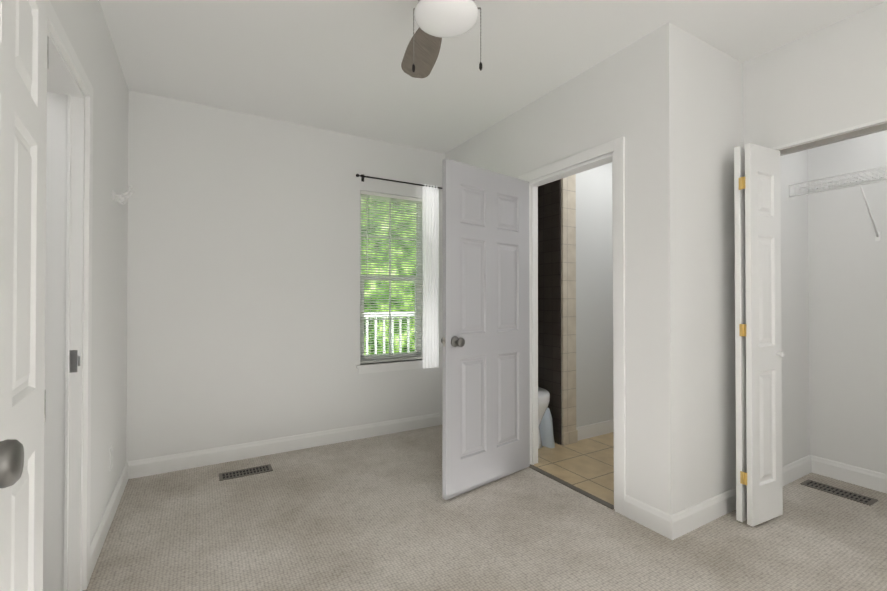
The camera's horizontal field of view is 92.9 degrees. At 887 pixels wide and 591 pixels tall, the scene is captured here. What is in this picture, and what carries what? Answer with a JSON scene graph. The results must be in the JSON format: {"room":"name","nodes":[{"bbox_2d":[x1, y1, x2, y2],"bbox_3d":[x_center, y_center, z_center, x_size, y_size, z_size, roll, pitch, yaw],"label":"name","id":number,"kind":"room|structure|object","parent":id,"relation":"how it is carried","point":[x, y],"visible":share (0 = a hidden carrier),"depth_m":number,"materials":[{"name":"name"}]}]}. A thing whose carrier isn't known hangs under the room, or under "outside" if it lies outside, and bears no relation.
{"room":"empty bedroom","nodes":[
{"label":"empty bedroom","id":0,"kind":"room"},
{"bbox_2d":[49,0,128,542],"bbox_3d":[-1.034,-0.095,0.847,0.120,2.600,4.490,0,-1,-30],"label":"wall","id":1,"kind":"structure","parent":0,"point":[84,25],"depth_m":2.15,"materials":[{"name":"white paint"}]},
{"bbox_2d":[0,0,48,590],"bbox_3d":[-0.822,0.182,0.805,0.186,2.020,0.786,0,-1,-30],"label":"entry door","id":2,"kind":"structure","parent":1,"relation":"in","point":[24,52],"depth_m":0.92,"materials":[{"name":"white paint"}]},
{"bbox_2d":[43,0,92,590],"bbox_3d":[-1.341,0.158,1.372,0.152,2.105,0.904,0,-1,-30],"label":"door frame","id":3,"kind":"structure","parent":1,"relation":"attached to","point":[67,423],"depth_m":1.70,"materials":[{"name":"white wood"}]},
{"bbox_2d":[69,350,79,372],"bbox_3d":[-1.497,0.267,1.707,0.039,0.090,0.006,0,-1,-30],"label":"plate","id":4,"kind":"object","parent":3,"relation":"attached to","point":[74,358],"visible":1,"depth_m":1.71,"materials":[{"name":"silver metal"}]},
{"bbox_2d":[90,462,128,577],"bbox_3d":[-1.809,1.159,2.299,0.014,0.115,1.183,0,-1,-30],"label":"baseboard","id":5,"kind":"structure","parent":1,"relation":"attached to","point":[100,535],"depth_m":2.15,"materials":[{"name":"white wood"}]},
{"bbox_2d":[112,185,134,204],"bbox_3d":[-1.802,-0.567,2.377,0.091,0.099,0.115,0,-1,-30],"label":"coat hook","id":6,"kind":"object","parent":1,"relation":"attached to","point":[116,197],"visible":1,"depth_m":2.35,"materials":[{"name":"white metal"}]},
{"bbox_2d":[126,90,444,461],"bbox_3d":[-0.856,-0.072,3.619,5.500,2.600,0.120,0,-1,-30],"label":"wall","id":7,"kind":"structure","parent":0,"point":[243,296],"depth_m":3.19,"materials":[{"name":"white paint"}]},
{"bbox_2d":[127,412,441,478],"bbox_3d":[-1.047,1.169,3.420,2.460,0.115,0.014,0,-1,-30],"label":"baseboard","id":8,"kind":"structure","parent":7,"relation":"attached to","point":[173,462],"depth_m":3.25,"materials":[{"name":"white wood"}]},
{"bbox_2d":[356,191,422,373],"bbox_3d":[-0.466,-0.118,3.827,0.700,1.585,0.145,0,-1,-30],"label":"window unit","id":9,"kind":"structure","parent":7,"relation":"in","point":[416,280],"depth_m":3.81,"materials":[{"name":"white plastic"}]},
{"bbox_2d":[356,174,441,368],"bbox_3d":[-0.368,-0.188,3.792,0.884,1.715,0.075,0,-1,-30],"label":"curtain","id":10,"kind":"object","parent":7,"relation":"attached to","point":[430,225],"visible":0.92,"depth_m":3.91,"materials":[{"name":"white fabric"}]},
{"bbox_2d":[83,425,774,590],"bbox_3d":[-0.469,1.258,1.177,3.720,0.100,4.710,0,-1,-30],"label":"floor carpet","id":11,"kind":"object","parent":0,"point":[377,513],"visible":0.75,"depth_m":2.14,"materials":[{"name":"beige carpet"}]},
{"bbox_2d":[219,464,272,480],"bbox_3d":[-1.362,1.220,2.908,0.330,0.005,0.125,0,-1,-30],"label":"air vent","id":12,"kind":"object","parent":11,"relation":"on","point":[244,472],"visible":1,"depth_m":2.90,"materials":[{"name":"brown metal"}]},
{"bbox_2d":[99,0,886,153],"bbox_3d":[0.300,-1.439,1.648,5.500,0.100,4.710,0,-1,-30],"label":"ceiling","id":13,"kind":"structure","parent":0,"point":[333,65],"depth_m":2.37,"materials":[{"name":"white paint"}]},
{"bbox_2d":[401,0,481,77],"bbox_3d":[-0.071,-1.099,1.587,1.027,0.581,0.952,0,-1,-30],"label":"ceiling fan","id":14,"kind":"object","parent":13,"relation":"hanging from","point":[437,21],"visible":1,"depth_m":1.54,"materials":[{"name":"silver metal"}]},
{"bbox_2d":[445,33,652,506],"bbox_3d":[0.595,-0.076,3.157,0.100,2.600,2.140,0,-1,-30],"label":"wall","id":15,"kind":"structure","parent":0,"point":[608,99],"depth_m":2.34,"materials":[{"name":"white paint"}]},
{"bbox_2d":[441,158,529,499],"bbox_3d":[0.310,0.199,2.736,0.783,2.020,0.240,0,-1,-30],"label":"bathroom door","id":16,"kind":"structure","parent":15,"relation":"in","point":[485,340],"depth_m":2.71,"materials":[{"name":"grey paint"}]},
{"bbox_2d":[529,464,613,508],"bbox_3d":[0.796,1.218,2.719,0.042,0.006,0.724,0,-1,-30],"label":"trim","id":17,"kind":"structure","parent":15,"relation":"attached to","point":[577,489],"depth_m":2.67,"materials":[{"name":"wood"}]},
{"bbox_2d":[518,137,625,515],"bbox_3d":[0.831,0.170,2.749,0.132,2.106,0.884,0,-1,-30],"label":"door frame","id":18,"kind":"structure","parent":15,"relation":"attached to","point":[613,151],"depth_m":2.41,"materials":[{"name":"white wood"}]},
{"bbox_2d":[624,495,670,538],"bbox_3d":[1.070,1.159,2.218,0.014,0.115,0.258,0,-1,-30],"label":"baseboard","id":19,"kind":"structure","parent":15,"relation":"attached to","point":[648,516],"depth_m":2.21,"materials":[{"name":"white wood"}]},
{"bbox_2d":[538,179,561,444],"bbox_3d":[0.801,-0.071,3.764,0.012,2.600,0.660,0,-1,-30],"label":"shower curtain","id":20,"kind":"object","parent":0,"point":[549,287],"depth_m":3.57,"materials":[{"name":"fabric"}]},
{"bbox_2d":[561,174,575,444],"bbox_3d":[0.795,-0.069,3.934,0.150,2.600,1.000,0,-1,-30],"label":"wall","id":21,"kind":"structure","parent":0,"point":[568,292],"depth_m":3.50,"materials":[{"name":"beige tile"}]},
{"bbox_2d":[534,432,614,509],"bbox_3d":[1.290,1.278,3.620,1.780,0.100,2.260,0,-1,-30],"label":"floor","id":22,"kind":"structure","parent":0,"point":[587,465],"depth_m":3.07,"materials":[{"name":"beige tile"}]},
{"bbox_2d":[538,387,554,448],"bbox_3d":[0.630,0.833,3.624,0.390,0.790,0.696,0,-1,-30],"label":"toilet","id":23,"kind":"object","parent":22,"relation":"on","point":[545,432],"visible":0.23,"depth_m":3.40,"materials":[{"name":"white ceramic"}]},
{"bbox_2d":[576,162,613,426],"bbox_3d":[1.543,-0.070,3.883,1.090,2.600,0.100,0,-1,-30],"label":"wall","id":24,"kind":"structure","parent":0,"point":[594,303],"depth_m":3.70,"materials":[{"name":"white paint"}]},
{"bbox_2d":[563,419,613,445],"bbox_3d":[1.488,1.174,3.761,1.196,0.110,0.038,0,-1,-30],"label":"baseboard","id":25,"kind":"structure","parent":24,"relation":"attached to","point":[595,429],"depth_m":3.63,"materials":[{"name":"white wood"}]},
{"bbox_2d":[651,22,809,514],"bbox_3d":[1.863,-0.081,2.600,1.730,2.600,0.100,0,-1,-30],"label":"wall","id":26,"kind":"structure","parent":0,"point":[696,110],"depth_m":2.27,"materials":[{"name":"white paint"}]},
{"bbox_2d":[670,487,735,539],"bbox_3d":[1.458,1.159,2.287,0.754,0.115,0.014,0,-1,-30],"label":"baseboard","id":27,"kind":"structure","parent":26,"relation":"attached to","point":[689,519],"depth_m":2.23,"materials":[{"name":"white wood"}]},
{"bbox_2d":[782,455,811,485],"bbox_3d":[2.211,1.163,2.727,0.790,0.115,0.014,0,-1,-30],"label":"baseboard","id":28,"kind":"structure","parent":26,"relation":"attached to","point":[796,470],"depth_m":2.80,"materials":[{"name":"white wood"}]},
{"bbox_2d":[674,472,886,590],"bbox_3d":[2.476,1.261,1.586,1.780,0.100,2.450,0,-1,-30],"label":"floor carpet","id":29,"kind":"object","parent":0,"point":[811,539],"visible":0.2,"depth_m":2.07,"materials":[{"name":"beige carpet"}]},
{"bbox_2d":[800,479,877,505],"bbox_3d":[2.444,1.217,2.615,0.125,0.005,0.330,0,-1,-30],"label":"air vent","id":30,"kind":"object","parent":29,"relation":"on","point":[866,500],"visible":1,"depth_m":2.60,"materials":[{"name":"brown metal"}]},
{"bbox_2d":[743,1,886,147],"bbox_3d":[2.415,-0.090,1.504,0.100,2.600,2.350,0,-1,-30],"label":"wall","id":31,"kind":"structure","parent":0,"point":[830,78],"depth_m":2.19,"materials":[{"name":"white paint"}]},
{"bbox_2d":[734,143,784,526],"bbox_3d":[1.717,0.202,2.279,0.293,2.000,0.137,0,-1,-30],"label":"bifold closet door","id":32,"kind":"structure","parent":31,"relation":"in","point":[759,353],"depth_m":2.25,"materials":[{"name":"white paint"}]},
{"bbox_2d":[771,118,886,155],"bbox_3d":[2.148,0.189,1.959,0.100,2.050,1.140,0,-1,-30],"label":"trim","id":33,"kind":"structure","parent":31,"relation":"attached to","point":[876,126],"depth_m":2.16,"materials":[{"name":"white paint"}]},
{"bbox_2d":[808,130,886,473],"bbox_3d":[3.184,-0.086,1.952,0.100,2.600,2.350,0,-1,-30],"label":"wall","id":34,"kind":"structure","parent":0,"point":[847,259],"depth_m":2.76,"materials":[{"name":"white paint"}]},
{"bbox_2d":[789,166,886,240],"bbox_3d":[2.978,-0.547,1.903,0.309,0.402,2.228,0,-1,-30],"label":"wire closet shelf","id":35,"kind":"object","parent":34,"relation":"attached to","point":[877,234],"visible":1,"depth_m":2.62,"materials":[{"name":"white metal"}]},
{"bbox_2d":[811,455,886,493],"bbox_3d":[3.109,1.157,1.956,0.014,0.115,2.250,0,-1,-30],"label":"baseboard","id":36,"kind":"structure","parent":34,"relation":"attached to","point":[863,477],"depth_m":2.74,"materials":[{"name":"white wood"}]},
{"label":"outside","id":37,"kind":"structure","parent":0,"visible":0},
{"bbox_3d":[-0.868,1.319,4.324,4.200,0.130,1.130,0,-1,-30],"label":"deck","id":38,"kind":"object","parent":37,"visible":0},
{"bbox_2d":[364,312,414,354],"bbox_3d":[-1.103,0.668,4.731,4.000,0.940,0.060,0,-1,-30],"label":"balcony railing","id":39,"kind":"object","parent":38,"relation":"attached to","point":[408,351],"visible":0.12,"depth_m":5.01,"materials":[{"name":"white wood"}]},
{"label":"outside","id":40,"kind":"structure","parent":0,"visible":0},
{"bbox_2d":[361,197,415,355],"bbox_3d":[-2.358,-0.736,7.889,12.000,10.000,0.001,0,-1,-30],"label":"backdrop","id":41,"kind":"structure","parent":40,"point":[403,350],"depth_m":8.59,"materials":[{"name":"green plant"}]}
]}

